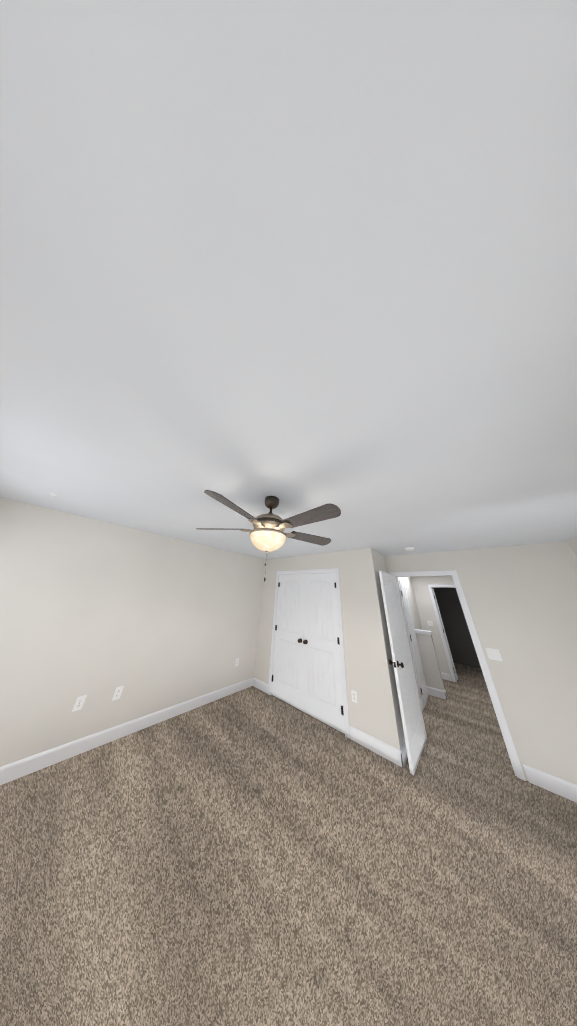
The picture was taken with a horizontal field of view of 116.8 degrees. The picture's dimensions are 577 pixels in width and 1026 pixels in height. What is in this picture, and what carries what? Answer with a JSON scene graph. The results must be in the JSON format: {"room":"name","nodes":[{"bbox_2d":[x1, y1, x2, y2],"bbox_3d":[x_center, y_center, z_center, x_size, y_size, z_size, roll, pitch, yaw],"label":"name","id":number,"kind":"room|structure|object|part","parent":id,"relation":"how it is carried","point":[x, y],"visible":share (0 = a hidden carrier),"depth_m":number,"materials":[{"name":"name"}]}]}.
{"room":"empty bedroom","nodes":[
{"label":"empty bedroom","id":0,"kind":"room"},
{"bbox_2d":[0,497,265,766],"bbox_3d":[-2.087,1.565,2.610,0.120,2.455,4.560,-17,-32,37],"label":"wall","id":1,"kind":"structure","parent":0,"point":[97,612],"depth_m":2.27,"materials":[{"name":"paint"}]},
{"bbox_2d":[72,695,86,711],"bbox_3d":[-2.330,2.121,1.978,0.008,0.122,0.076,-17,-32,37],"label":"electrical outlet","id":2,"kind":"object","parent":1,"relation":"attached to","point":[79,702],"visible":1,"depth_m":1.98,"materials":[{"name":"white plastic"}]},
{"bbox_2d":[112,686,123,700],"bbox_3d":[-2.117,2.237,2.201,0.008,0.122,0.076,-17,-32,37],"label":"electrical outlet","id":3,"kind":"object","parent":1,"relation":"attached to","point":[117,693],"visible":1,"depth_m":2.20,"materials":[{"name":"white plastic"}]},
{"bbox_2d":[0,678,252,784],"bbox_3d":[-2.096,2.604,2.079,0.014,0.125,4.320,-17,-32,37],"label":"baseboard","id":4,"kind":"structure","parent":1,"relation":"attached to","point":[26,766],"depth_m":2.04,"materials":[{"name":"white wood"}]},
{"bbox_2d":[0,663,576,1025],"bbox_3d":[1.524,3.149,2.542,4.962,0.100,10.240,-17,-32,37],"label":"floor","id":5,"kind":"structure","parent":0,"point":[252,856],"depth_m":1.14,"materials":[{"name":"carpet"}]},
{"bbox_2d":[0,0,576,559],"bbox_3d":[1.656,0.835,3.618,4.962,0.100,10.240,-17,-32,37],"label":"ceiling","id":6,"kind":"structure","parent":0,"point":[298,256],"depth_m":0.48,"materials":[{"name":"paint"}]},
{"bbox_2d":[196,490,340,581],"bbox_3d":[-0.142,0.182,1.465,1.236,0.714,1.272,-17,-32,37],"label":"ceiling fan","id":7,"kind":"object","parent":6,"relation":"hanging from","point":[267,534],"visible":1,"depth_m":1.38,"materials":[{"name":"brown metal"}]},
{"bbox_3d":[-0.594,0.144,1.583,0.422,0.046,0.322,-17,-32,37],"label":"blade","id":8,"kind":"part","parent":7,"relation":"part of","materials":[{"name":"brown wood"}]},
{"bbox_3d":[-0.349,-0.032,1.174,0.216,0.046,0.458,-17,-32,37],"label":"blade","id":9,"kind":"part","parent":7,"relation":"part of","materials":[{"name":"brown wood"}]},
{"bbox_3d":[-0.180,0.366,1.448,0.046,0.362,0.052,-17,-32,37],"label":"chain","id":10,"kind":"part","parent":7,"relation":"part of","materials":[{"name":"metal"}]},
{"bbox_3d":[-0.174,0.253,1.473,0.300,0.130,0.300,-17,-32,37],"label":"globe","id":11,"kind":"part","parent":7,"relation":"part of","materials":[{"name":"white glass"}]},
{"bbox_3d":[-0.165,0.098,1.545,0.280,0.177,0.280,-17,-32,37],"label":"motor","id":12,"kind":"part","parent":7,"relation":"part of","materials":[{"name":"grey metal"}]},
{"bbox_3d":[0.211,0.246,1.702,0.255,0.046,0.450,-17,-32,37],"label":"blade","id":13,"kind":"part","parent":7,"relation":"part of","materials":[{"name":"brown wood"}]},
{"bbox_3d":[0.144,0.029,1.244,0.462,0.046,0.138,-17,-32,37],"label":"blade","id":14,"kind":"part","parent":7,"relation":"part of","materials":[{"name":"brown wood"}]},
{"bbox_2d":[405,547,413,550],"bbox_3d":[1.971,0.589,2.886,0.130,0.037,0.130,-17,-32,37],"label":"smoke detector","id":15,"kind":"object","parent":6,"relation":"attached to","point":[409,548],"visible":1,"depth_m":2.85,"materials":[{"name":"white plastic"}]},
{"bbox_2d":[254,548,401,749],"bbox_3d":[0.378,2.026,3.301,2.590,2.455,0.120,-17,-32,37],"label":"wall","id":16,"kind":"structure","parent":0,"point":[373,712],"depth_m":2.70,"materials":[{"name":"paint"}]},
{"bbox_2d":[253,677,267,693],"bbox_3d":[-0.544,3.311,3.411,0.443,0.125,0.014,-17,-32,37],"label":"baseboard","id":17,"kind":"structure","parent":16,"relation":"attached to","point":[260,685],"depth_m":3.40,"materials":[{"name":"white wood"}]},
{"bbox_2d":[271,574,303,710],"bbox_3d":[0.020,2.283,3.451,0.694,2.060,0.035,-17,-32,37],"label":"closet door leaf","id":18,"kind":"structure","parent":16,"relation":"in","point":[287,684],"depth_m":3.35,"materials":[{"name":"white wood"}]},
{"bbox_2d":[298,638,307,643],"bbox_3d":[0.247,2.286,3.158,0.188,0.068,0.067,-17,-32,37],"label":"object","id":19,"kind":"structure","parent":18,"relation":"attached to","point":[304,641],"depth_m":3.15,"materials":[{"name":"brown metal"}]},
{"bbox_2d":[268,568,349,738],"bbox_3d":[0.312,2.184,3.281,1.542,2.146,0.156,-17,-32,37],"label":"trim","id":20,"kind":"structure","parent":16,"relation":"attached to","point":[343,676],"depth_m":3.13,"materials":[{"name":"white wood"}]},
{"bbox_2d":[303,573,344,733],"bbox_3d":[0.552,2.118,3.031,0.694,2.060,0.035,-17,-32,37],"label":"closet door leaf","id":21,"kind":"structure","parent":16,"relation":"in","point":[322,692],"depth_m":2.92,"materials":[{"name":"white wood"}]},
{"bbox_2d":[351,690,357,702],"bbox_3d":[0.906,2.527,2.444,0.076,0.122,0.008,-17,-32,37],"label":"electrical outlet","id":22,"kind":"object","parent":16,"relation":"attached to","point":[354,695],"visible":1,"depth_m":2.44,"materials":[{"name":"white plastic"}]},
{"bbox_2d":[349,725,403,767],"bbox_3d":[1.041,2.820,2.159,0.607,0.125,0.014,-17,-32,37],"label":"baseboard","id":23,"kind":"structure","parent":16,"relation":"attached to","point":[380,747],"depth_m":2.13,"materials":[{"name":"white wood"}]},
{"bbox_2d":[373,550,422,743],"bbox_3d":[2.506,2.382,3.806,0.120,2.455,3.560,-17,-32,37],"label":"wall","id":24,"kind":"structure","parent":0,"point":[379,562],"depth_m":3.17,"materials":[{"name":"paint"}]},
{"bbox_2d":[400,739,407,767],"bbox_3d":[1.519,2.887,2.245,0.014,0.125,0.794,-17,-32,37],"label":"baseboard","id":25,"kind":"structure","parent":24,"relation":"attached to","point":[404,752],"depth_m":2.05,"materials":[{"name":"white wood"}]},
{"bbox_2d":[397,577,423,708],"bbox_3d":[2.599,2.529,3.751,0.018,2.152,0.734,-17,-32,37],"label":"door frame","id":26,"kind":"structure","parent":24,"relation":"attached to","point":[400,579],"depth_m":3.46,"materials":[{"name":"white wood"}]},
{"bbox_2d":[399,580,427,707],"bbox_3d":[2.604,2.551,3.734,0.030,2.078,0.604,-17,-32,37],"label":"door leaf","id":27,"kind":"structure","parent":24,"relation":"in","point":[418,663],"depth_m":3.62,"materials":[{"name":"white wood"}]},
{"bbox_2d":[415,633,444,690],"bbox_3d":[2.978,3.154,3.752,0.300,1.060,0.120,-17,-32,37],"label":"wall","id":28,"kind":"structure","parent":0,"point":[430,666],"depth_m":3.71,"materials":[{"name":"paint"}]},
{"bbox_2d":[415,629,431,634],"bbox_3d":[3.013,2.665,3.972,0.320,0.065,0.160,-17,-32,37],"label":"trim","id":29,"kind":"structure","parent":28,"relation":"on","point":[419,631],"depth_m":3.92,"materials":[{"name":"white wood"}]},
{"bbox_2d":[427,686,446,699],"bbox_3d":[2.916,3.552,3.505,0.314,0.125,0.014,-17,-32,37],"label":"baseboard","id":30,"kind":"structure","parent":28,"relation":"attached to","point":[438,693],"depth_m":3.50,"materials":[{"name":"white wood"}]},
{"bbox_2d":[411,576,453,679],"bbox_3d":[4.551,2.763,4.376,2.132,2.455,0.120,-17,-32,37],"label":"wall","id":31,"kind":"structure","parent":0,"point":[426,611],"depth_m":4.93,"materials":[{"name":"paint"}]},
{"bbox_2d":[428,585,456,681],"bbox_3d":[4.370,2.957,4.447,0.932,2.146,0.156,-17,-32,37],"label":"trim","id":32,"kind":"structure","parent":31,"relation":"attached to","point":[448,657],"depth_m":4.67,"materials":[{"name":"white wood"}]},
{"bbox_2d":[432,588,457,679],"bbox_3d":[4.354,3.256,5.019,0.035,2.060,0.780,-13,-29,31],"label":"door leaf","id":33,"kind":"structure","parent":31,"relation":"in","point":[445,635],"depth_m":4.67,"materials":[{"name":"white wood"}]},
{"bbox_2d":[441,672,451,680],"bbox_3d":[3.771,4.005,4.374,0.358,0.125,0.014,-17,-32,37],"label":"baseboard","id":34,"kind":"structure","parent":31,"relation":"attached to","point":[445,676],"depth_m":4.32,"materials":[{"name":"white wood"}]},
{"bbox_2d":[434,588,480,667],"bbox_3d":[5.730,3.502,5.820,2.422,2.455,0.120,-17,-32,37],"label":"doorway","id":35,"kind":"structure","parent":0,"point":[461,644],"depth_m":5.81,"materials":[{"name":"grey"}]},
{"bbox_2d":[384,541,576,784],"bbox_3d":[2.681,1.742,2.409,2.132,2.455,0.120,-17,-32,37],"label":"wall","id":36,"kind":"structure","parent":0,"point":[521,600],"depth_m":2.17,"materials":[{"name":"paint"}]},
{"bbox_2d":[379,571,426,774],"bbox_3d":[1.632,1.964,2.569,0.035,2.060,0.812,-19,-33,39],"label":"door leaf","id":37,"kind":"structure","parent":36,"relation":"in","point":[415,735],"depth_m":2.41,"materials":[{"name":"white wood"}]},
{"bbox_2d":[389,659,403,667],"bbox_3d":[1.395,1.952,2.298,0.170,0.068,0.070,-17,-32,37],"label":"door handle","id":38,"kind":"object","parent":37,"relation":"attached to","point":[401,664],"depth_m":2.27,"materials":[{"name":"brown metal"}]},
{"bbox_3d":[1.357,1.964,2.329,0.069,0.068,0.068,-17,-32,37],"label":"knob","id":39,"kind":"part","parent":38,"relation":"part of","materials":[{"name":"brown metal"}]},
{"bbox_3d":[1.433,1.940,2.267,0.069,0.068,0.068,-17,-32,37],"label":"knob","id":40,"kind":"part","parent":38,"relation":"part of","materials":[{"name":"brown metal"}]},
{"bbox_2d":[389,570,525,780],"bbox_3d":[2.257,2.011,2.672,0.962,2.146,0.156,-17,-32,37],"label":"trim","id":41,"kind":"structure","parent":36,"relation":"attached to","point":[511,749],"depth_m":2.31,"materials":[{"name":"white wood"}]},
{"bbox_2d":[485,648,502,660],"bbox_3d":[2.654,1.827,2.292,0.122,0.122,0.013,-17,-32,37],"label":"light switch","id":42,"kind":"object","parent":36,"relation":"attached to","point":[493,651],"depth_m":2.29,"materials":[{"name":"white plastic"}]},
{"bbox_2d":[523,764,576,802],"bbox_3d":[2.966,2.653,1.566,1.113,0.125,0.014,-17,-32,37],"label":"baseboard","id":43,"kind":"structure","parent":36,"relation":"attached to","point":[555,785],"depth_m":1.79,"materials":[{"name":"white wood"}]},
{"bbox_2d":[567,536,576,556],"bbox_3d":[2.792,1.067,0.944,0.120,2.455,8.240,-17,-32,37],"label":"wall","id":44,"kind":"structure","parent":0,"point":[572,542],"depth_m":2.15,"materials":[{"name":"paint"}]}
]}

